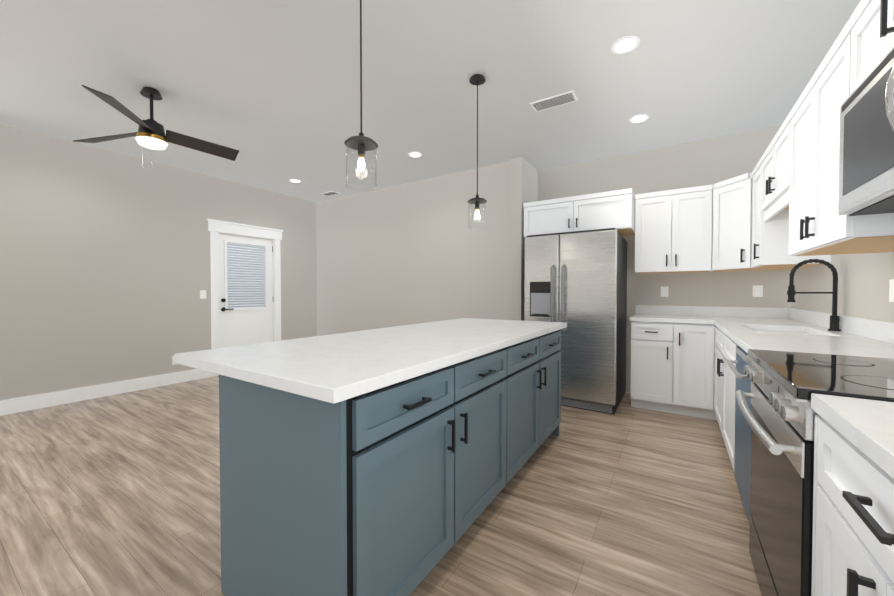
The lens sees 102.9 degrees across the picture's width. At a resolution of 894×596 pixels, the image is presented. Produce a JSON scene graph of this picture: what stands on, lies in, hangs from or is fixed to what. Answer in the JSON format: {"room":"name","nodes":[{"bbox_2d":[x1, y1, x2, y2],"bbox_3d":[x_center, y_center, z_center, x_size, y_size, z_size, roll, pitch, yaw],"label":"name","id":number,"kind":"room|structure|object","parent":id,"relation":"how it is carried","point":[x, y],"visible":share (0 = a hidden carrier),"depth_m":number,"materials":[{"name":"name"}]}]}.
{"room":"kitchen","nodes":[
{"label":"kitchen","id":0,"kind":"room"},
{"bbox_2d":[0,124,316,400],"bbox_3d":[-4.515,-0.264,3.132,0.120,2.786,8.090,1,1,33],"label":"wall","id":1,"kind":"structure","parent":0,"point":[105,268],"depth_m":4.07,"materials":[{"name":"grey paint"}]},
{"bbox_2d":[0,369,211,415],"bbox_3d":[-4.918,1.072,2.401,0.016,0.140,6.084,1,1,33],"label":"baseboard","id":2,"kind":"structure","parent":1,"relation":"attached to","point":[17,405],"depth_m":3.94,"materials":[{"name":"white wood"}]},
{"bbox_2d":[200,290,205,298],"bbox_3d":[-3.329,-0.048,4.861,0.008,0.115,0.075,1,1,33],"label":"light switch","id":3,"kind":"object","parent":1,"relation":"attached to","point":[202,294],"visible":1,"depth_m":4.86,"materials":[{"name":"white plastic"}]},
{"bbox_2d":[207,219,282,376],"bbox_3d":[-3.036,-0.005,5.402,0.158,2.185,1.110,1,1,33],"label":"exterior door","id":4,"kind":"structure","parent":1,"relation":"in","point":[245,284],"depth_m":5.36,"materials":[{"name":"white wood"}]},
{"bbox_2d":[0,376,761,595],"bbox_3d":[-1.646,1.182,1.625,6.603,0.050,8.614,1,1,33],"label":"floor","id":5,"kind":"structure","parent":0,"point":[115,495],"depth_m":1.93,"materials":[{"name":"brown wood"}]},
{"bbox_2d":[219,326,566,595],"bbox_3d":[0.039,0.705,2.147,0.751,0.884,2.270,1,1,33],"label":"kitchen island","id":6,"kind":"object","parent":5,"relation":"on","point":[389,461],"depth_m":1.26,"materials":[{"name":"blue wood"}]},
{"bbox_2d":[174,318,565,405],"bbox_3d":[-0.069,0.238,2.214,0.990,0.040,2.392,1,1,33],"label":"island countertop","id":7,"kind":"structure","parent":6,"relation":"on","point":[330,368],"depth_m":1.44,"materials":[{"name":"white stone"}]},
{"bbox_2d":[524,228,626,414],"bbox_3d":[1.448,0.217,3.979,0.910,1.793,0.979,1,1,33],"label":"refrigerator","id":8,"kind":"object","parent":5,"relation":"on","point":[576,281],"visible":0.71,"depth_m":3.57,"materials":[{"name":"silver metal"}]},
{"bbox_2d":[630,305,709,418],"bbox_3d":[2.277,0.606,3.662,0.660,1.028,0.684,1,1,33],"label":"base cabinet","id":9,"kind":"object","parent":5,"relation":"on","point":[679,356],"depth_m":3.42,"materials":[{"name":"white wood"}]},
{"bbox_2d":[725,346,751,523],"bbox_3d":[1.749,0.717,1.684,0.653,0.878,0.600,1,1,33],"label":"dishwasher","id":10,"kind":"object","parent":5,"relation":"on","point":[742,463],"visible":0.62,"depth_m":1.83,"materials":[{"name":"silver metal"}]},
{"bbox_2d":[706,259,893,470],"bbox_3d":[2.311,0.438,2.495,0.656,1.406,2.604,1,1,33],"label":"base cabinet","id":11,"kind":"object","parent":5,"relation":"on","point":[774,329],"depth_m":2.37,"materials":[{"name":"white stone"}]},
{"bbox_2d":[736,349,893,595],"bbox_3d":[1.369,0.699,1.096,0.719,0.935,0.760,1,1,33],"label":"range","id":12,"kind":"object","parent":5,"relation":"on","point":[779,417],"visible":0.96,"depth_m":1.10,"materials":[{"name":"silver metal"}]},
{"bbox_2d":[811,393,893,595],"bbox_3d":[0.485,0.678,-0.338,0.659,1.028,2.592,1,1,33],"label":"base cabinet","id":13,"kind":"object","parent":5,"relation":"on","point":[853,525],"depth_m":0.72,"materials":[{"name":"white wood"}]},
{"bbox_2d":[316,161,510,335],"bbox_3d":[-0.738,-0.306,5.441,3.737,2.786,0.120,1,1,33],"label":"wall","id":14,"kind":"structure","parent":0,"point":[415,252],"depth_m":5.18,"materials":[{"name":"grey paint"}]},
{"bbox_2d":[0,0,860,201],"bbox_3d":[-1.646,-1.654,1.574,6.603,0.050,8.614,1,1,33],"label":"ceiling","id":15,"kind":"structure","parent":0,"point":[269,90],"depth_m":2.65,"materials":[{"name":"white paint"}]},
{"bbox_2d":[73,85,238,167],"bbox_3d":[-2.361,-1.345,2.907,1.194,0.616,1.092,1,1,33],"label":"ceiling fan","id":16,"kind":"object","parent":15,"relation":"hanging from","point":[150,134],"visible":1,"depth_m":2.83,"materials":[{"name":"matte black metal"},{"name":"brass"},{"name":"frosted glass"}]},
{"bbox_2d":[289,179,301,182],"bbox_3d":[-2.189,-1.690,5.134,0.170,0.007,0.170,1,1,33],"label":"recessed light","id":17,"kind":"object","parent":15,"relation":"in","point":[295,180],"visible":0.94,"depth_m":5.11,"materials":[{"name":"white plastic"}]},
{"bbox_2d":[321,191,339,195],"bbox_3d":[-1.902,-1.700,5.795,0.300,0.009,0.150,1,1,33],"label":"ceiling vent","id":18,"kind":"object","parent":15,"relation":"in","point":[329,193],"visible":0.98,"depth_m":5.78,"materials":[{"name":"white metal"}]},
{"bbox_2d":[344,0,377,190],"bbox_3d":[-0.405,-1.077,1.675,0.156,1.106,0.156,1,1,33],"label":"pendant light","id":19,"kind":"object","parent":15,"relation":"hanging from","point":[361,143],"visible":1,"depth_m":1.67,"materials":[{"name":"black"}]},
{"bbox_2d":[408,151,422,157],"bbox_3d":[-0.370,-1.672,4.151,0.170,0.007,0.170,1,1,33],"label":"recessed light","id":20,"kind":"object","parent":15,"relation":"in","point":[415,154],"visible":1,"depth_m":4.14,"materials":[{"name":"white plastic"}]},
{"bbox_2d":[467,74,486,229],"bbox_3d":[0.228,-1.083,2.678,0.150,1.130,0.150,1,1,33],"label":"pendant light","id":21,"kind":"object","parent":15,"relation":"hanging from","point":[477,79],"visible":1,"depth_m":2.67,"materials":[{"name":"black"}]},
{"bbox_2d":[530,90,577,111],"bbox_3d":[0.897,-1.650,2.994,0.360,0.009,0.160,1,1,33],"label":"ceiling vent","id":22,"kind":"object","parent":15,"relation":"in","point":[556,100],"visible":1,"depth_m":2.98,"materials":[{"name":"white metal"}]},
{"bbox_2d":[611,35,639,53],"bbox_3d":[1.157,-1.638,2.307,0.170,0.007,0.170,1,1,33],"label":"recessed light","id":23,"kind":"object","parent":15,"relation":"in","point":[625,44],"visible":1,"depth_m":2.30,"materials":[{"name":"white plastic"}]},
{"bbox_2d":[629,114,649,122],"bbox_3d":[1.776,-1.656,3.289,0.170,0.007,0.170,1,1,33],"label":"recessed light","id":24,"kind":"object","parent":15,"relation":"in","point":[639,118],"visible":1,"depth_m":3.28,"materials":[{"name":"white plastic"}]},
{"bbox_2d":[510,157,537,320],"bbox_3d":[1.018,-0.290,4.588,0.140,2.786,0.704,1,1,33],"label":"wall","id":25,"kind":"structure","parent":0,"point":[524,180],"depth_m":4.29,"materials":[{"name":"grey paint"}]},
{"bbox_2d":[538,125,790,392],"bbox_3d":[2.331,-0.281,4.091,2.606,2.786,0.120,1,1,33],"label":"wall","id":26,"kind":"structure","parent":0,"point":[711,161],"depth_m":3.88,"materials":[{"name":"grey paint"}]},
{"bbox_2d":[523,188,634,236],"bbox_3d":[1.543,-0.910,4.128,1.128,0.391,0.648,1,1,33],"label":"upper cabinet","id":27,"kind":"object","parent":26,"relation":"attached to","point":[615,209],"depth_m":3.81,"materials":[{"name":"white wood"}]},
{"bbox_2d":[661,286,668,296],"bbox_3d":[2.420,-0.071,3.961,0.075,0.115,0.008,1,1,33],"label":"electrical outlet","id":28,"kind":"object","parent":26,"relation":"attached to","point":[664,291],"visible":1,"depth_m":3.96,"materials":[{"name":"white plastic"}]},
{"bbox_2d":[631,186,702,273],"bbox_3d":[2.387,-0.685,3.728,0.720,0.825,0.415,1,1,33],"label":"upper cabinet","id":29,"kind":"object","parent":26,"relation":"attached to","point":[668,233],"depth_m":3.63,"materials":[{"name":"white wood"}]},
{"bbox_2d":[703,172,810,271],"bbox_3d":[2.825,-0.678,3.315,0.700,0.825,0.636,1,1,33],"label":"upper cabinet","id":30,"kind":"object","parent":26,"relation":"attached to","point":[704,228],"depth_m":3.28,"materials":[{"name":"white wood"}]},
{"bbox_2d":[753,285,762,296],"bbox_3d":[3.085,-0.068,3.534,0.075,0.115,0.008,1,1,33],"label":"electrical outlet","id":31,"kind":"object","parent":26,"relation":"attached to","point":[757,290],"visible":1,"depth_m":3.53,"materials":[{"name":"white plastic"}]},
{"bbox_2d":[791,251,893,322],"bbox_3d":[1.048,-0.203,-0.203,0.120,2.786,8.494,1,1,33],"label":"wall","id":32,"kind":"structure","parent":0,"point":[863,284],"depth_m":2.22,"materials":[{"name":"grey paint"}]},
{"bbox_2d":[759,117,786,211],"bbox_3d":[2.356,-0.864,2.288,0.383,0.416,0.812,1,1,33],"label":"upper cabinet","id":33,"kind":"object","parent":32,"relation":"attached to","point":[773,163],"depth_m":2.37,"materials":[{"name":"white wood"}]},
{"bbox_2d":[751,162,830,267],"bbox_3d":[2.682,-0.668,2.798,0.383,0.825,0.384,1,1,33],"label":"upper cabinet","id":34,"kind":"object","parent":32,"relation":"attached to","point":[767,227],"depth_m":2.73,"materials":[{"name":"white wood"}]},
{"bbox_2d":[783,23,893,259],"bbox_3d":[1.909,-0.647,1.596,0.383,0.825,0.834,1,1,33],"label":"upper cabinet","id":35,"kind":"object","parent":32,"relation":"attached to","point":[796,218],"depth_m":1.64,"materials":[{"name":"white wood"}]},
{"bbox_2d":[847,0,893,97],"bbox_3d":[1.476,-0.889,0.918,0.383,0.316,0.760,1,1,33],"label":"upper cabinet","id":36,"kind":"object","parent":32,"relation":"attached to","point":[870,28],"depth_m":1.24,"materials":[{"name":"white wood"}]},
{"bbox_2d":[838,46,893,215],"bbox_3d":[1.433,-0.513,0.952,0.481,0.422,0.752,1,1,33],"label":"microwave","id":37,"kind":"object","parent":36,"relation":"attached to","point":[866,168],"visible":1,"depth_m":1.15,"materials":[{"name":"silver metal"}]},
{"bbox_2d":[889,279,893,301],"bbox_3d":[2.245,-0.036,1.780,0.008,0.115,0.120,1,1,33],"label":"electrical outlet","id":38,"kind":"object","parent":32,"relation":"attached to","point":[891,290],"visible":1,"depth_m":1.81,"materials":[{"name":"white plastic"}]}
]}

